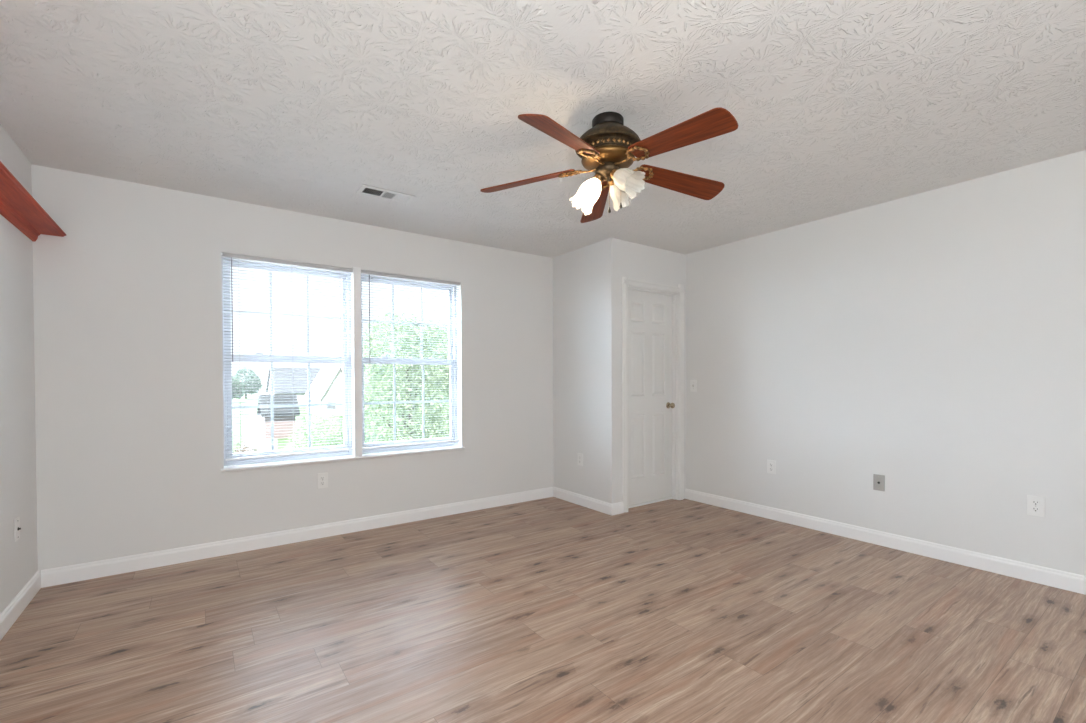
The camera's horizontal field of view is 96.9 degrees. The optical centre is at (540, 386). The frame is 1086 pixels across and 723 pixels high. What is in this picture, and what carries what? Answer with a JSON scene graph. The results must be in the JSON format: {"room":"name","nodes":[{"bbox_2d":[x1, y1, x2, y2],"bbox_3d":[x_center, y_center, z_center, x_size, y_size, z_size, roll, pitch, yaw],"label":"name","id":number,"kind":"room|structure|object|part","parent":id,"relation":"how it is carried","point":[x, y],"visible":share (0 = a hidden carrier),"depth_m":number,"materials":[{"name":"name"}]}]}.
{"room":"empty bedroom","nodes":[
{"label":"empty bedroom","id":0,"kind":"room"},
{"bbox_2d":[0,124,37,613],"bbox_3d":[-1.375,-0.033,0.476,0.150,2.440,5.869,-1,1,-35],"label":"wall","id":1,"kind":"structure","parent":0,"point":[18,490],"depth_m":2.49,"materials":[{"name":"white paint"}]},
{"bbox_2d":[14,517,20,541],"bbox_3d":[-2.680,0.733,2.474,0.016,0.114,0.070,-1,1,-35],"label":"cable jack","id":2,"kind":"object","parent":1,"relation":"attached to","point":[17,528],"visible":1,"depth_m":2.46,"materials":[{"name":"white plastic"}]},
{"bbox_2d":[0,571,40,640],"bbox_3d":[-1.298,1.137,0.529,0.014,0.100,5.549,-1,1,-35],"label":"baseboard","id":3,"kind":"structure","parent":1,"relation":"attached to","point":[24,597],"depth_m":2.46,"materials":[{"name":"white paint"}]},
{"bbox_2d":[0,161,65,240],"bbox_3d":[-1.715,-0.851,1.195,0.140,0.066,3.947,-1,1,-35],"label":"wall shelf","id":4,"kind":"object","parent":1,"relation":"attached to","point":[17,205],"visible":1,"depth_m":2.39,"materials":[{"name":"red wood"}]},
{"bbox_3d":[-1.759,-0.841,1.164,0.033,0.048,3.947,-1,1,-35],"label":"ledger moulding","id":5,"kind":"part","parent":4,"relation":"part of","materials":[{"name":"red wood"}]},
{"bbox_2d":[31,164,553,572],"bbox_3d":[-1.026,-0.077,4.217,4.746,2.440,0.170,-1,1,-35],"label":"wall","id":6,"kind":"structure","parent":0,"point":[128,349],"depth_m":3.20,"materials":[{"name":"white paint"}]},
{"bbox_2d":[221,255,361,465],"bbox_3d":[-1.845,-0.186,3.629,0.920,1.496,0.180,-1,1,-35],"label":"window","id":7,"kind":"structure","parent":6,"relation":"in","point":[227,378],"depth_m":3.73,"materials":[{"name":"white plastic"}]},
{"bbox_3d":[-1.907,-0.538,3.664,0.816,0.714,0.024,-1,1,-35],"label":"sash","id":8,"kind":"part","parent":7,"relation":"part of","materials":[{"name":"glass"}]},
{"bbox_3d":[-1.888,0.150,3.649,0.816,0.766,0.024,-1,1,-35],"label":"sash","id":9,"kind":"part","parent":7,"relation":"part of","materials":[{"name":"white plastic"}]},
{"bbox_2d":[222,253,353,460],"bbox_3d":[-1.827,-0.205,3.558,0.856,1.429,0.042,-1,1,-35],"label":"mini blind","id":10,"kind":"object","parent":7,"relation":"attached to","point":[225,255],"visible":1,"depth_m":3.53,"materials":[{"name":"grey plastic"}]},
{"bbox_3d":[-2.103,-0.192,3.370,0.001,1.395,0.029,-1,1,-35],"label":"ladder cord","id":11,"kind":"part","parent":10,"relation":"part of","materials":[{"name":"white fabric"}]},
{"bbox_3d":[-1.828,0.504,3.571,0.850,0.012,0.022,-1,1,-35],"label":"rail","id":12,"kind":"part","parent":10,"relation":"part of","materials":[{"name":"white paint"}]},
{"bbox_3d":[-1.831,-0.195,3.563,0.001,1.395,0.029,-1,1,-35],"label":"ladder cord","id":13,"kind":"part","parent":10,"relation":"part of","materials":[{"name":"white fabric"}]},
{"bbox_3d":[-1.559,-0.198,3.756,0.001,1.395,0.029,-1,1,-35],"label":"ladder cord","id":14,"kind":"part","parent":10,"relation":"part of","materials":[{"name":"white fabric"}]},
{"bbox_2d":[41,487,552,587],"bbox_3d":[-1.382,1.098,3.862,3.705,0.100,0.014,-1,1,-35],"label":"baseboard","id":15,"kind":"structure","parent":6,"relation":"attached to","point":[114,566],"depth_m":3.43,"materials":[{"name":"white paint"}]},
{"bbox_2d":[317,473,327,488],"bbox_3d":[-1.657,0.719,3.667,0.074,0.116,0.009,-1,1,-35],"label":"electrical outlet","id":16,"kind":"object","parent":6,"relation":"attached to","point":[322,478],"visible":1,"depth_m":3.66,"materials":[{"name":"white plastic"}]},
{"bbox_2d":[221,446,464,471],"bbox_3d":[-1.459,0.565,3.852,1.831,0.021,0.123,-1,1,-35],"label":"window sill","id":17,"kind":"structure","parent":6,"relation":"attached to","point":[449,448],"depth_m":3.71,"materials":[{"name":"white paint"}]},
{"bbox_2d":[361,274,456,453],"bbox_3d":[-1.145,-0.192,4.189,0.881,1.480,0.075,-1,1,-35],"label":"window","id":18,"kind":"structure","parent":6,"relation":"in","point":[453,356],"depth_m":4.24,"materials":[{"name":"white plastic"}]},
{"bbox_3d":[-1.155,-0.548,4.197,0.829,0.714,0.024,-1,1,-35],"label":"sash","id":19,"kind":"part","parent":18,"relation":"part of","materials":[{"name":"glass"}]},
{"bbox_3d":[-1.136,0.141,4.182,0.829,0.766,0.024,-1,1,-35],"label":"sash","id":20,"kind":"part","parent":18,"relation":"part of","materials":[{"name":"white plastic"}]},
{"bbox_2d":[361,270,460,448],"bbox_3d":[-1.075,-0.214,4.091,0.869,1.429,0.042,-1,1,-35],"label":"mini blind","id":21,"kind":"object","parent":18,"relation":"attached to","point":[364,272],"visible":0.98,"depth_m":4.07,"materials":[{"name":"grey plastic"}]},
{"bbox_3d":[-1.355,-0.201,3.900,0.001,1.395,0.029,-1,1,-35],"label":"ladder cord","id":22,"kind":"part","parent":21,"relation":"part of","materials":[{"name":"white fabric"}]},
{"bbox_3d":[-1.076,0.494,4.104,0.863,0.012,0.022,-1,1,-35],"label":"rail","id":23,"kind":"part","parent":21,"relation":"part of","materials":[{"name":"white paint"}]},
{"bbox_3d":[-1.079,-0.204,4.096,0.001,1.395,0.029,-1,1,-35],"label":"ladder cord","id":24,"kind":"part","parent":21,"relation":"part of","materials":[{"name":"white fabric"}]},
{"bbox_3d":[-0.802,-0.207,4.292,0.001,1.395,0.029,-1,1,-35],"label":"ladder cord","id":25,"kind":"part","parent":21,"relation":"part of","materials":[{"name":"white fabric"}]},
{"bbox_2d":[0,0,1085,257],"bbox_3d":[0.617,-1.337,1.878,5.046,0.120,5.869,-1,1,-35],"label":"ceiling","id":26,"kind":"structure","parent":0,"point":[838,107],"depth_m":2.13,"materials":[{"name":"white paint"}]},
{"bbox_2d":[356,184,415,203],"bbox_3d":[-1.030,-1.280,3.221,0.352,0.011,0.160,-1,1,-35],"label":"ceiling vent","id":27,"kind":"object","parent":26,"relation":"in","point":[366,190],"visible":1,"depth_m":3.21,"materials":[{"name":"white metal"}]},
{"bbox_2d":[480,107,737,222],"bbox_3d":[0.355,-1.054,2.284,1.256,0.453,1.214,-1,1,-35],"label":"ceiling fan","id":28,"kind":"object","parent":26,"relation":"hanging from","point":[607,149],"visible":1,"depth_m":2.23,"materials":[{"name":"brown wood"}]},
{"bbox_3d":[-0.064,-1.035,2.435,0.494,0.006,0.138,-6,15,17],"label":"blade","id":29,"kind":"part","parent":28,"relation":"part of","materials":[{"name":"brown wood"}]},
{"bbox_3d":[0.095,-1.031,1.984,0.138,0.006,0.494,19,16,31],"label":"blade","id":30,"kind":"part","parent":28,"relation":"part of","materials":[{"name":"brown wood"}]},
{"bbox_3d":[0.236,-0.931,2.320,0.125,0.168,0.125,33,2,1],"label":"lamp shade","id":31,"kind":"part","parent":28,"relation":"part of","materials":[{"name":"white glass"}]},
{"bbox_3d":[0.316,-1.040,2.724,0.138,0.006,0.494,-16,-4,-3],"label":"blade","id":32,"kind":"part","parent":28,"relation":"part of","materials":[{"name":"brown wood"}]},
{"bbox_3d":[0.330,-0.938,2.297,0.003,0.164,0.003,0,1,19],"label":"pull chain","id":33,"kind":"part","parent":28,"relation":"part of","materials":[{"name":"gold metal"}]},
{"bbox_3d":[0.385,-0.957,2.393,0.101,0.101,0.136,0,-43,40],"label":"lamp shade","id":34,"kind":"part","parent":28,"relation":"part of","materials":[{"name":"white glass"}]},
{"bbox_3d":[0.397,-0.957,2.232,0.120,0.120,0.162,-1,36,-38],"label":"lamp shade","id":35,"kind":"part","parent":28,"relation":"part of","materials":[{"name":"white glass"}]},
{"bbox_3d":[0.708,-1.039,2.453,0.494,0.006,0.138,5,-17,-19],"label":"blade","id":36,"kind":"part","parent":28,"relation":"part of","materials":[{"name":"brown wood"}]},
{"bbox_3d":[0.572,-1.033,1.996,0.138,0.006,0.494,19,-6,-37],"label":"blade","id":37,"kind":"part","parent":28,"relation":"part of","materials":[{"name":"brown wood"}]},
{"bbox_2d":[0,497,1085,722],"bbox_3d":[0.627,1.223,1.907,5.046,0.120,5.869,-1,1,-35],"label":"floor","id":38,"kind":"structure","parent":0,"point":[551,609],"depth_m":2.26,"materials":[{"name":"brown laminate"}]},
{"bbox_2d":[628,497,671,507],"bbox_3d":[1.027,1.122,4.643,0.694,0.016,0.052,-1,1,-35],"label":"threshold","id":39,"kind":"object","parent":38,"relation":"on","point":[668,498],"visible":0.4,"depth_m":4.63,"materials":[{"name":"white wood"}]},
{"bbox_2d":[553,238,619,503],"bbox_3d":[0.420,-0.088,4.613,0.100,2.440,0.857,-1,1,-35],"label":"wall","id":40,"kind":"structure","parent":0,"point":[586,280],"depth_m":4.49,"materials":[{"name":"white paint"}]},
{"bbox_2d":[578,453,582,465],"bbox_3d":[0.380,0.698,4.590,0.009,0.116,0.074,-1,1,-35],"label":"electrical outlet","id":41,"kind":"object","parent":40,"relation":"attached to","point":[580,456],"visible":1,"depth_m":4.58,"materials":[{"name":"white plastic"}]},
{"bbox_2d":[553,487,612,514],"bbox_3d":[0.382,1.083,4.588,0.014,0.100,0.871,-1,1,-35],"label":"baseboard","id":42,"kind":"structure","parent":40,"relation":"attached to","point":[595,504],"depth_m":4.54,"materials":[{"name":"white paint"}]},
{"bbox_2d":[620,240,685,501],"bbox_3d":[1.047,-0.090,4.606,0.914,2.440,0.120,-1,1,-35],"label":"wall","id":43,"kind":"structure","parent":0,"point":[641,262],"depth_m":4.50,"materials":[{"name":"white paint"}]},
{"bbox_2d":[613,502,623,514],"bbox_3d":[0.689,1.085,4.281,0.131,0.100,0.014,-1,1,-35],"label":"baseboard","id":44,"kind":"structure","parent":43,"relation":"attached to","point":[618,508],"depth_m":4.28,"materials":[{"name":"white paint"}]},
{"bbox_2d":[628,289,674,505],"bbox_3d":[1.048,0.101,4.597,0.692,2.014,0.105,-1,1,-35],"label":"door","id":45,"kind":"structure","parent":43,"relation":"in","point":[650,405],"depth_m":4.62,"materials":[{"name":"white paint"}]},
{"bbox_3d":[1.289,0.190,4.747,0.062,0.062,0.070,-1,1,-35],"label":"knob","id":46,"kind":"part","parent":45,"relation":"part of","materials":[{"name":"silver metal"}]},
{"bbox_2d":[622,277,684,512],"bbox_3d":[1.055,0.064,4.603,0.855,2.132,0.135,-1,1,-35],"label":"door frame","id":47,"kind":"structure","parent":43,"relation":"attached to","point":[626,281],"depth_m":4.76,"materials":[{"name":"white paint"}]},
{"bbox_2d":[685,150,1085,575],"bbox_3d":[2.619,-0.081,3.309,0.150,2.440,5.869,-1,1,-35],"label":"wall","id":48,"kind":"structure","parent":0,"point":[933,342],"depth_m":3.28,"materials":[{"name":"white paint"}]},
{"bbox_2d":[690,380,696,391],"bbox_3d":[1.504,-0.004,4.738,0.017,0.116,0.072,-1,1,-35],"label":"light switch","id":49,"kind":"object","parent":48,"relation":"attached to","point":[693,383],"visible":1,"depth_m":4.74,"materials":[{"name":"white plastic"}]},
{"bbox_2d":[767,460,775,473],"bbox_3d":[1.969,0.687,4.101,0.009,0.116,0.074,-1,1,-35],"label":"electrical outlet","id":50,"kind":"object","parent":48,"relation":"attached to","point":[771,464],"visible":1,"depth_m":4.10,"materials":[{"name":"white plastic"}]},
{"bbox_2d":[873,474,884,490],"bbox_3d":[2.425,0.691,3.451,0.016,0.114,0.070,-1,1,-35],"label":"cable jack","id":51,"kind":"object","parent":48,"relation":"attached to","point":[878,480],"visible":1,"depth_m":3.45,"materials":[{"name":"grey plastic"}]},
{"bbox_2d":[685,489,1085,594],"bbox_3d":[2.810,1.093,2.917,0.014,0.100,4.692,-1,1,-35],"label":"baseboard","id":52,"kind":"structure","parent":48,"relation":"attached to","point":[1073,582],"depth_m":3.28,"materials":[{"name":"white paint"}]},
{"bbox_2d":[1027,495,1044,516],"bbox_3d":[2.887,0.698,2.806,0.009,0.116,0.074,-1,1,-35],"label":"electrical outlet","id":53,"kind":"object","parent":48,"relation":"attached to","point":[1035,504],"visible":1,"depth_m":2.80,"materials":[{"name":"white plastic"}]},
{"bbox_2d":[1032,500,1039,504],"bbox_3d":[2.885,0.678,2.804,0.002,0.030,0.034,-1,1,-35],"label":"receptacle","id":54,"kind":"object","parent":53,"relation":"attached to","point":[1034,502],"depth_m":2.80,"materials":[{"name":"white plastic"}]},
{"bbox_2d":[1032,507,1039,511],"bbox_3d":[2.885,0.717,2.805,0.002,0.030,0.034,-1,1,-35],"label":"receptacle","id":55,"kind":"object","parent":53,"relation":"attached to","point":[1034,509],"depth_m":2.80,"materials":[{"name":"white plastic"}]},
{"label":"outside","id":56,"kind":"structure","parent":0,"visible":0},
{"bbox_2d":[232,384,449,462],"bbox_3d":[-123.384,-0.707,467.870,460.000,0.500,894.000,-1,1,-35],"label":"lawn","id":57,"kind":"structure","parent":56,"point":[249,413],"depth_m":48.17,"materials":[{"name":"green plant"}]},
{"bbox_2d":[232,376,244,398],"bbox_3d":[-59.570,0.495,92.599,4.715,5.337,3.632,-1,1,-35],"label":"tree","id":58,"kind":"object","parent":57,"relation":"on","point":[237,386],"visible":0.44,"depth_m":92.55,"materials":[{"name":"green plant"}]},
{"bbox_2d":[233,368,261,397],"bbox_3d":[-70.232,-0.859,115.661,6.408,7.584,4.958,-1,1,-35],"label":"tree","id":59,"kind":"object","parent":57,"relation":"on","point":[251,380],"visible":0.68,"depth_m":115.27,"materials":[{"name":"green plant"}]},
{"bbox_2d":[257,394,299,438],"bbox_3d":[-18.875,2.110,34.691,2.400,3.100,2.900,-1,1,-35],"label":"house","id":60,"kind":"structure","parent":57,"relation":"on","point":[266,420],"depth_m":33.90,"materials":[{"name":"grey brick"}]},
{"bbox_2d":[266,368,320,403],"bbox_3d":[-44.211,-0.119,88.792,10.000,6.500,12.600,-1,1,-35],"label":"house","id":61,"kind":"structure","parent":57,"relation":"on","point":[276,380],"depth_m":84.95,"materials":[{"name":"grey"}]},
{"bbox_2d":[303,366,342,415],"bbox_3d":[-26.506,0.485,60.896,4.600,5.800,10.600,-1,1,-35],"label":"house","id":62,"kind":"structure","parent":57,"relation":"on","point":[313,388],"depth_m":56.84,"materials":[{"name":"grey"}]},
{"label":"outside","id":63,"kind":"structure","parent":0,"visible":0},
{"bbox_2d":[239,389,277,451],"bbox_3d":[-82.918,2.614,143.506,27.500,0.030,270.000,-1,1,-35],"label":"road","id":64,"kind":"structure","parent":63,"point":[256,432],"depth_m":32.84,"materials":[{"name":"grey asphalt"}]},
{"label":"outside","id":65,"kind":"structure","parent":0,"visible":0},
{"bbox_3d":[-3.565,3.957,15.468,40.000,0.330,20.700,-1,1,-35],"label":"terrace","id":66,"kind":"object","parent":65,"visible":0},
{"bbox_2d":[232,442,257,465],"bbox_3d":[-4.263,2.367,7.058,0.860,3.112,0.747,-1,1,-35],"label":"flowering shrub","id":67,"kind":"object","parent":66,"relation":"on","point":[238,444],"visible":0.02,"depth_m":6.98,"materials":[{"name":"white plant"}]},
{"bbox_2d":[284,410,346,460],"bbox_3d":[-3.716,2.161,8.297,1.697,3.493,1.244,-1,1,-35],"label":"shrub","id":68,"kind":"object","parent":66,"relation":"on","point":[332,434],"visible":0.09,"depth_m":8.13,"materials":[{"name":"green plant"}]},
{"bbox_2d":[342,310,449,453],"bbox_3d":[-2.774,1.101,10.624,3.224,5.554,2.348,-1,1,-35],"label":"tree","id":69,"kind":"object","parent":66,"relation":"on","point":[435,372],"visible":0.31,"depth_m":10.19,"materials":[{"name":"green plant"}]},
{"bbox_2d":[364,328,449,451],"bbox_3d":[-4.078,0.783,18.030,5.781,6.030,4.077,-1,1,-25],"label":"tree","id":70,"kind":"object","parent":66,"relation":"on","point":[434,328],"visible":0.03,"depth_m":16.84,"materials":[{"name":"green plant"}]}
]}

